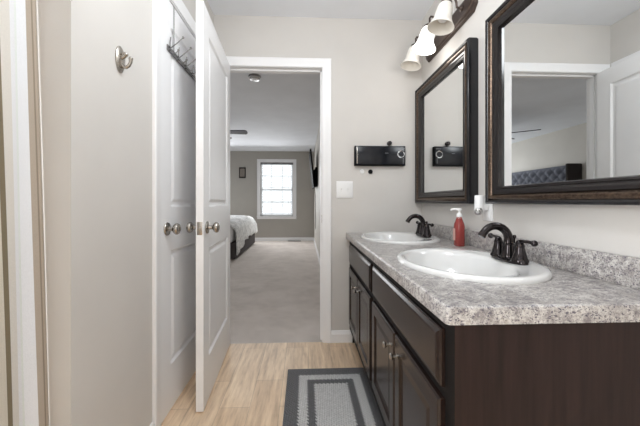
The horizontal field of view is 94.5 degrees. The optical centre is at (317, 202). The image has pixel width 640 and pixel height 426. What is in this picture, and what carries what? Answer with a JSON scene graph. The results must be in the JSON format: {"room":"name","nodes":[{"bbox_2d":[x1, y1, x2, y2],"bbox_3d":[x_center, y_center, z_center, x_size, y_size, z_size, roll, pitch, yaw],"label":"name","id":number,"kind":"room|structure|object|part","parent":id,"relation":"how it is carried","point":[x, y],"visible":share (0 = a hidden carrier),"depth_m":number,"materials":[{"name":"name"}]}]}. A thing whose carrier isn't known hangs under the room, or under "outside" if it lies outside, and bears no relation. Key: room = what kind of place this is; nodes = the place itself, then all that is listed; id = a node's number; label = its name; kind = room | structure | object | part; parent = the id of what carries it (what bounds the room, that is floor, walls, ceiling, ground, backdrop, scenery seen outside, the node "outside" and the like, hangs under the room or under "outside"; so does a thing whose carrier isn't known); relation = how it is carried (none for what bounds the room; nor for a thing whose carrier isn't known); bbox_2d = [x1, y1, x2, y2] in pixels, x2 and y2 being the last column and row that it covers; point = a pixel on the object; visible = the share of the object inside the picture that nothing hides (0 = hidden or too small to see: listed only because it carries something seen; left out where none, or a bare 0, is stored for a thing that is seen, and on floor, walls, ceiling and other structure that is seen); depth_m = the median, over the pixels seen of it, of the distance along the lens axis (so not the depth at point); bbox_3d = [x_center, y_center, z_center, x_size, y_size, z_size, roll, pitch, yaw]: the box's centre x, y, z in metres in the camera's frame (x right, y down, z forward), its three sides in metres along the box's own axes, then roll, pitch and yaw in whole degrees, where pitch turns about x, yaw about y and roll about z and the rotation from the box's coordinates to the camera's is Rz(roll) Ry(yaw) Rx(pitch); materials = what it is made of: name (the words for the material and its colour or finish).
{"room":"bathroom","nodes":[
{"label":"bathroom","id":0,"kind":"room"},
{"bbox_2d":[37,0,213,425],"bbox_3d":[-0.780,-0.165,1.497,0.110,2.407,1.326,0,0,-2],"label":"wall","id":1,"kind":"structure","parent":0,"point":[96,119],"depth_m":0.94,"materials":[{"name":"beige paint"}]},
{"bbox_2d":[115,46,132,72],"bbox_3d":[-0.682,-0.509,1.057,0.047,0.095,0.050,0,0,-2],"label":"robe hook","id":2,"kind":"object","parent":1,"relation":"attached to","point":[120,55],"visible":1,"depth_m":1.05,"materials":[{"name":"silver metal"}]},
{"bbox_3d":[-0.700,-0.509,1.056,0.011,0.095,0.050,0,0,-2],"label":"plate","id":3,"kind":"part","parent":2,"relation":"part of","materials":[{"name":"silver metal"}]},
{"bbox_3d":[-0.690,-0.521,1.056,0.030,0.030,0.018,0,0,-2],"label":"knob","id":4,"kind":"part","parent":2,"relation":"part of","materials":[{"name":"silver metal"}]},
{"bbox_2d":[161,0,195,423],"bbox_3d":[-0.725,0.020,1.717,0.099,2.018,0.720,0,0,-2],"label":"door","id":5,"kind":"structure","parent":1,"relation":"in","point":[178,88],"depth_m":1.55,"materials":[{"name":"white paint"}]},
{"bbox_3d":[-0.694,0.129,1.429,0.063,0.064,0.064,0,0,-2],"label":"knob","id":6,"kind":"part","parent":5,"relation":"part of","materials":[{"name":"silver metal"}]},
{"bbox_2d":[167,6,195,81],"bbox_3d":[-0.715,-0.860,1.694,0.105,0.263,0.543,0,0,-2],"label":"hook rack","id":7,"kind":"object","parent":5,"relation":"hanging from","point":[173,53],"visible":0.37,"depth_m":1.52,"materials":[{"name":"silver metal"}]},
{"bbox_3d":[-0.734,-0.747,1.694,0.005,0.028,0.543,0,0,-2],"label":"rail","id":8,"kind":"part","parent":7,"relation":"part of","materials":[{"name":"silver metal"}]},
{"bbox_2d":[186,0,229,411],"bbox_3d":[-0.615,0.019,1.806,0.162,2.019,0.726,0,0,-6],"label":"door","id":9,"kind":"structure","parent":1,"relation":"in","point":[212,227],"depth_m":1.60,"materials":[{"name":"white paint"}]},
{"bbox_3d":[-0.633,0.129,1.509,0.063,0.064,0.064,0,0,-6],"label":"knob","id":10,"kind":"part","parent":9,"relation":"part of","materials":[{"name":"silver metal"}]},
{"bbox_3d":[-0.577,0.129,1.449,0.025,0.064,0.008,0,0,-6],"label":"latch plate","id":11,"kind":"part","parent":9,"relation":"part of","materials":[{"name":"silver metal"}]},
{"bbox_3d":[-0.534,0.129,1.520,0.063,0.064,0.064,0,0,-6],"label":"knob","id":12,"kind":"part","parent":9,"relation":"part of","materials":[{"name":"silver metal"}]},
{"bbox_2d":[152,0,330,425],"bbox_3d":[-0.364,-0.014,1.794,0.967,2.106,0.988,0,0,-2],"label":"door frame","id":13,"kind":"structure","parent":1,"relation":"attached to","point":[156,4],"depth_m":2.16,"materials":[{"name":"white wood"}]},
{"bbox_2d":[161,241,362,425],"bbox_3d":[-1.262,1.089,3.204,4.233,0.100,9.730,0,0,-2],"label":"floor","id":14,"kind":"structure","parent":0,"point":[249,389],"depth_m":2.18,"materials":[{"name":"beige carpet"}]},
{"bbox_2d":[230,215,257,258],"bbox_3d":[-2.410,0.167,6.128,1.961,1.685,2.550,0,0,-2],"label":"upholstered bed","id":15,"kind":"object","parent":14,"relation":"on","point":[243,228],"visible":0.12,"depth_m":5.74,"materials":[{"name":"grey fabric"}]},
{"bbox_3d":[-2.390,0.584,6.263,1.680,0.290,2.040,0,0,-2],"label":"mattress","id":16,"kind":"part","parent":15,"relation":"part of","materials":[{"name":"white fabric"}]},
{"bbox_2d":[282,367,383,425],"bbox_3d":[0.087,1.033,1.435,0.500,0.011,0.800,0,0,-2],"label":"bath rug","id":17,"kind":"object","parent":14,"relation":"on","point":[321,396],"visible":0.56,"depth_m":1.54,"materials":[{"name":"grey fabric"}]},
{"bbox_2d":[349,242,639,425],"bbox_3d":[0.523,0.653,1.442,0.592,0.772,1.544,0,0,-2],"label":"vanity cabinet","id":18,"kind":"object","parent":14,"relation":"on","point":[420,369],"visible":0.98,"depth_m":0.67,"materials":[{"name":"brown laminate"}]},
{"bbox_3d":[0.242,0.670,1.963,0.017,0.407,0.338,0,0,-2],"label":"cabinet door","id":19,"kind":"part","parent":18,"relation":"part of","materials":[{"name":"brown wood"}]},
{"bbox_3d":[0.249,0.370,1.789,0.017,0.138,0.686,0,0,-2],"label":"drawer","id":20,"kind":"part","parent":18,"relation":"part of","materials":[{"name":"brown wood"}]},
{"bbox_3d":[0.257,0.670,1.615,0.017,0.407,0.338,0,0,-2],"label":"cabinet door","id":21,"kind":"part","parent":18,"relation":"part of","materials":[{"name":"brown wood"}]},
{"bbox_3d":[0.273,0.670,1.230,0.017,0.407,0.345,0,0,-2],"label":"cabinet door","id":22,"kind":"part","parent":18,"relation":"part of","materials":[{"name":"brown wood"}]},
{"bbox_3d":[0.256,0.527,1.094,0.028,0.024,0.024,0,0,-2],"label":"cabinet knob","id":23,"kind":"part","parent":18,"relation":"part of","materials":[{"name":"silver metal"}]},
{"bbox_3d":[0.260,0.527,1.010,0.028,0.024,0.024,0,0,-2],"label":"cabinet knob","id":24,"kind":"part","parent":18,"relation":"part of","materials":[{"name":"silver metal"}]},
{"bbox_3d":[0.281,0.370,1.053,0.017,0.138,0.700,0,0,-2],"label":"drawer","id":25,"kind":"part","parent":18,"relation":"part of","materials":[{"name":"brown wood"}]},
{"bbox_3d":[0.288,0.670,0.876,0.017,0.407,0.345,0,0,-2],"label":"cabinet door","id":26,"kind":"part","parent":18,"relation":"part of","materials":[{"name":"brown wood"}]},
{"bbox_2d":[346,223,639,324],"bbox_3d":[0.534,0.206,1.433,0.575,0.120,1.565,0,0,-2],"label":"countertop","id":27,"kind":"structure","parent":18,"relation":"on","point":[586,285],"depth_m":0.77,"materials":[{"name":"grey stone"}]},
{"bbox_2d":[360,231,440,244],"bbox_3d":[0.511,0.280,1.856,0.472,0.140,0.562,0,0,-2],"label":"sink","id":28,"kind":"object","parent":27,"relation":"in","point":[402,238],"visible":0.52,"depth_m":1.92,"materials":[{"name":"white ceramic"}]},
{"bbox_2d":[406,214,433,237],"bbox_3d":[0.621,0.143,1.850,0.142,0.140,0.247,0,0,-2],"label":"bathroom faucet","id":29,"kind":"object","parent":28,"relation":"on","point":[423,228],"visible":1,"depth_m":1.84,"materials":[{"name":"black metal"}]},
{"bbox_3d":[0.620,0.137,1.850,0.139,0.128,0.052,0,0,-2],"label":"spout","id":30,"kind":"part","parent":29,"relation":"part of","materials":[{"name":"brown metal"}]},
{"bbox_3d":[0.661,0.168,1.908,0.055,0.074,0.055,0,0,-2],"label":"handle","id":31,"kind":"part","parent":29,"relation":"part of","materials":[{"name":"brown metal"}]},
{"bbox_3d":[0.663,0.204,1.852,0.054,0.016,0.172,0,0,-2],"label":"deck plate","id":32,"kind":"part","parent":29,"relation":"part of","materials":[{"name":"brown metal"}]},
{"bbox_3d":[0.666,0.168,1.796,0.055,0.074,0.055,0,0,-2],"label":"handle","id":33,"kind":"part","parent":29,"relation":"part of","materials":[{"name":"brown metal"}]},
{"bbox_2d":[451,208,464,246],"bbox_3d":[0.728,0.128,1.533,0.060,0.196,0.054,0,0,-2],"label":"soap bottle","id":34,"kind":"object","parent":27,"relation":"on","point":[459,227],"visible":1,"depth_m":1.51,"materials":[{"name":"red plastic"}]},
{"bbox_2d":[397,248,552,284],"bbox_3d":[0.544,0.280,1.094,0.472,0.140,0.562,0,0,-2],"label":"sink","id":35,"kind":"object","parent":27,"relation":"in","point":[452,263],"visible":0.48,"depth_m":1.13,"materials":[{"name":"white ceramic"}]},
{"bbox_2d":[478,222,537,265],"bbox_3d":[0.654,0.143,1.076,0.142,0.140,0.247,0,0,-2],"label":"bathroom faucet","id":36,"kind":"object","parent":35,"relation":"on","point":[507,250],"visible":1,"depth_m":1.06,"materials":[{"name":"black metal"}]},
{"bbox_3d":[0.696,0.135,1.166,0.021,0.021,0.070,0,0,6],"label":"lever","id":37,"kind":"part","parent":36,"relation":"part of","materials":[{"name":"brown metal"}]},
{"bbox_3d":[0.653,0.137,1.076,0.139,0.128,0.052,0,0,-2],"label":"spout","id":38,"kind":"part","parent":36,"relation":"part of","materials":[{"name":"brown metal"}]},
{"bbox_3d":[0.694,0.168,1.134,0.055,0.074,0.055,0,0,-2],"label":"handle","id":39,"kind":"part","parent":36,"relation":"part of","materials":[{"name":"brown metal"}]},
{"bbox_3d":[0.697,0.204,1.078,0.054,0.016,0.172,0,0,-2],"label":"deck plate","id":40,"kind":"part","parent":36,"relation":"part of","materials":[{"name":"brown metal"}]},
{"bbox_3d":[0.699,0.168,1.022,0.055,0.074,0.055,0,0,-2],"label":"handle","id":41,"kind":"part","parent":36,"relation":"part of","materials":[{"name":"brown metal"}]},
{"bbox_3d":[0.703,0.135,0.989,0.021,0.021,0.070,0,0,-11],"label":"lever","id":42,"kind":"part","parent":36,"relation":"part of","materials":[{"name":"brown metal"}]},
{"bbox_3d":[0.579,0.653,0.680,0.546,0.772,0.018,0,0,-2],"label":"panel","id":43,"kind":"part","parent":18,"relation":"part of","materials":[{"name":"brown laminate"}]},
{"bbox_2d":[230,151,313,237],"bbox_3d":[-1.724,-0.165,7.998,3.499,2.407,0.110,0,0,-2],"label":"wall","id":44,"kind":"structure","parent":0,"point":[243,191],"depth_m":7.96,"materials":[{"name":"beige paint"}]},
{"bbox_2d":[239,167,245,177],"bbox_3d":[-2.003,-0.788,7.920,0.175,0.285,0.022,0,0,-2],"label":"picture","id":45,"kind":"object","parent":44,"relation":"attached to","point":[242,170],"visible":1,"depth_m":7.91,"materials":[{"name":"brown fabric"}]},
{"bbox_2d":[240,169,244,176],"bbox_3d":[-2.003,-0.788,7.910,0.125,0.215,0.003,0,0,-2],"label":"print","id":46,"kind":"object","parent":45,"relation":"attached to","point":[242,171],"depth_m":7.91,"materials":[{"name":"brown"}]},
{"bbox_2d":[257,159,296,218],"bbox_3d":[-1.088,-0.351,7.998,1.070,1.610,0.125,0,0,-2],"label":"window","id":47,"kind":"structure","parent":44,"relation":"in","point":[293,161],"depth_m":7.97,"materials":[{"name":"white"}]},
{"bbox_2d":[261,163,292,215],"bbox_3d":[-1.088,-0.350,8.000,0.868,1.436,0.042,0,0,-2],"label":"window blind","id":48,"kind":"object","parent":47,"relation":"attached to","point":[288,166],"visible":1,"depth_m":8.00,"materials":[{"name":"grey plastic"}]},
{"bbox_3d":[-1.088,-1.042,8.000,0.868,0.052,0.042,0,0,-2],"label":"head rail","id":49,"kind":"part","parent":48,"relation":"part of","materials":[{"name":"grey plastic"}]},
{"bbox_3d":[-1.090,-0.346,8.043,0.880,1.450,0.035,0,0,-2],"label":"sash","id":50,"kind":"part","parent":47,"relation":"part of","materials":[{"name":"white"}]},
{"bbox_3d":[-1.090,-0.346,8.043,0.800,1.370,0.004,0,0,-2],"label":"pane","id":51,"kind":"part","parent":47,"relation":"part of","materials":[{"name":"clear glass"}]},
{"bbox_2d":[255,237,313,240],"bbox_3d":[-1.784,0.995,7.934,3.375,0.088,0.014,0,0,-2],"label":"baseboard","id":52,"kind":"structure","parent":44,"relation":"attached to","point":[280,238],"depth_m":7.97,"materials":[{"name":"white"}]},
{"bbox_2d":[314,123,319,256],"bbox_3d":[0.093,-0.165,5.165,0.110,2.407,5.708,0,0,-2],"label":"wall","id":53,"kind":"structure","parent":0,"point":[317,146],"depth_m":5.94,"materials":[{"name":"beige paint"}]},
{"bbox_2d":[309,149,317,228],"bbox_3d":[-0.088,-0.200,6.212,0.160,1.638,1.180,0,0,-2],"label":"television","id":54,"kind":"object","parent":53,"relation":"attached to","point":[314,173],"visible":1,"depth_m":5.91,"materials":[{"name":"black plastic"}]},
{"bbox_2d":[314,239,319,264],"bbox_3d":[0.031,0.995,5.162,0.014,0.088,5.708,0,0,-2],"label":"baseboard","id":55,"kind":"structure","parent":53,"relation":"attached to","point":[314,239],"depth_m":5.69,"materials":[{"name":"white"}]},
{"bbox_2d":[214,15,421,329],"bbox_3d":[-1.274,-0.165,2.195,4.123,2.407,0.110,0,0,-2],"label":"wall","id":56,"kind":"structure","parent":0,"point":[373,97],"depth_m":2.21,"materials":[{"name":"beige paint"}]},
{"bbox_2d":[331,330,351,342],"bbox_3d":[0.202,0.995,2.196,0.208,0.088,0.014,0,0,-2],"label":"baseboard","id":57,"kind":"structure","parent":56,"relation":"attached to","point":[337,336],"depth_m":2.19,"materials":[{"name":"white wood"}]},
{"bbox_2d":[336,181,352,197],"bbox_3d":[0.203,-0.093,2.194,0.122,0.125,0.016,0,0,-2],"label":"light switch","id":58,"kind":"object","parent":56,"relation":"attached to","point":[344,189],"visible":1,"depth_m":2.20,"materials":[{"name":"white plastic"}]},
{"bbox_2d":[354,146,404,165],"bbox_3d":[0.463,-0.342,2.190,0.378,0.146,0.045,0,0,-2],"label":"wall speaker","id":59,"kind":"object","parent":56,"relation":"attached to","point":[363,155],"visible":1,"depth_m":2.17,"materials":[{"name":"black plastic"}]},
{"bbox_2d":[207,0,434,151],"bbox_3d":[-1.262,-1.418,3.204,4.233,0.100,9.730,0,0,-2],"label":"ceiling","id":60,"kind":"structure","parent":0,"point":[278,112],"depth_m":3.62,"materials":[{"name":"white paint"}]},
{"bbox_2d":[230,130,247,138],"bbox_3d":[-1.696,-1.186,4.797,1.117,0.362,1.152,0,0,-2],"label":"ceiling fan","id":61,"kind":"object","parent":60,"relation":"hanging from","point":[231,131],"visible":0.03,"depth_m":4.82,"materials":[{"name":"black plastic"}]},
{"bbox_3d":[-1.388,-1.142,4.825,0.501,0.042,0.136,0,0,-2],"label":"fan blade","id":62,"kind":"part","parent":61,"relation":"part of","materials":[{"name":"grey"}]},
{"bbox_2d":[248,73,260,81],"bbox_3d":[-0.678,-1.345,3.209,0.132,0.046,0.132,0,0,-2],"label":"smoke detector","id":63,"kind":"object","parent":60,"relation":"attached to","point":[254,77],"visible":1,"depth_m":3.17,"materials":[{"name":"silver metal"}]},
{"bbox_2d":[422,0,639,257],"bbox_3d":[0.920,-0.165,0.441,0.110,2.407,3.802,0,0,-2],"label":"wall","id":64,"kind":"structure","parent":0,"point":[615,229],"depth_m":1.20,"materials":[{"name":"beige paint"}]},
{"bbox_2d":[400,0,477,70],"bbox_3d":[0.699,-1.044,1.818,0.213,0.225,0.632,0,0,-2],"label":"vanity light","id":65,"kind":"object","parent":64,"relation":"attached to","point":[444,25],"visible":1,"depth_m":1.69,"materials":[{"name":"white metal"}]},
{"bbox_3d":[0.650,-1.009,2.062,0.137,0.154,0.141,0,0,-2],"label":"lamp shade","id":66,"kind":"part","parent":65,"relation":"part of","materials":[{"name":"white glass"}]},
{"bbox_3d":[0.660,-1.009,1.833,0.137,0.154,0.141,0,0,-2],"label":"lamp shade","id":67,"kind":"part","parent":65,"relation":"part of","materials":[{"name":"white glass"}]},
{"bbox_3d":[0.670,-1.009,1.608,0.137,0.154,0.141,0,0,-2],"label":"lamp shade","id":68,"kind":"part","parent":65,"relation":"part of","materials":[{"name":"white glass"}]},
{"bbox_3d":[0.792,-1.044,1.812,0.028,0.114,0.612,0,0,-2],"label":"plate","id":69,"kind":"part","parent":65,"relation":"part of","materials":[{"name":"brown metal"}]},
{"bbox_3d":[0.744,-1.098,1.611,0.087,0.118,0.034,0,0,-2],"label":"lamp arm","id":70,"kind":"part","parent":65,"relation":"part of","materials":[{"name":"brown metal"}]},
{"bbox_2d":[415,37,477,203],"bbox_3d":[0.774,-0.413,1.857,0.059,0.842,0.719,0,0,-2],"label":"framed mirror","id":71,"kind":"object","parent":64,"relation":"attached to","point":[446,103],"visible":0.98,"depth_m":1.73,"materials":[{"name":"black paint"}]},
{"bbox_3d":[0.765,-0.413,1.857,0.021,0.760,0.637,0,0,-2],"label":"moulding","id":72,"kind":"part","parent":71,"relation":"part of","materials":[{"name":"black wood"}]},
{"bbox_2d":[423,62,462,191],"bbox_3d":[0.777,-0.413,1.857,0.005,0.702,0.579,0,0,-2],"label":"mirror glass","id":73,"kind":"object","parent":71,"relation":"attached to","point":[443,98],"depth_m":1.81,"materials":[{"name":"silver mirror"}]},
{"bbox_2d":[483,202,492,220],"bbox_3d":[0.819,0.033,1.420,0.008,0.112,0.074,0,0,-2],"label":"wall outlet","id":74,"kind":"object","parent":64,"relation":"attached to","point":[488,214],"visible":0.62,"depth_m":1.41,"materials":[{"name":"white plastic"}]},
{"bbox_2d":[474,195,487,214],"bbox_3d":[0.781,0.014,1.417,0.067,0.096,0.049,0,0,-2],"label":"plug","id":75,"kind":"object","parent":74,"relation":"attached to","point":[480,206],"visible":0.98,"depth_m":1.40,"materials":[{"name":"white plastic"}]},
{"bbox_2d":[429,223,639,289],"bbox_3d":[0.811,0.186,1.444,0.020,0.081,1.565,0,0,-2],"label":"backsplash","id":76,"kind":"structure","parent":64,"relation":"attached to","point":[623,270],"depth_m":0.94,"materials":[{"name":"grey stone"}]},
{"bbox_2d":[485,0,639,204],"bbox_3d":[0.810,-0.413,1.000,0.059,0.842,0.719,0,0,-2],"label":"framed mirror","id":77,"kind":"object","parent":64,"relation":"attached to","point":[562,77],"visible":1,"depth_m":0.98,"materials":[{"name":"black paint"}]},
{"bbox_3d":[-0.728,-1.016,-0.348,0.025,0.025,2.364,0,0,-2],"label":"curtain rod","id":78,"kind":"object","parent":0,"visible":0},
{"bbox_2d":[0,0,48,425],"bbox_3d":[-0.758,-0.051,0.520,0.089,1.979,0.623,0,0,-2],"label":"door frame","id":79,"kind":"structure","parent":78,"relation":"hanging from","point":[24,401],"depth_m":0.77,"materials":[{"name":"wood"}]}
]}

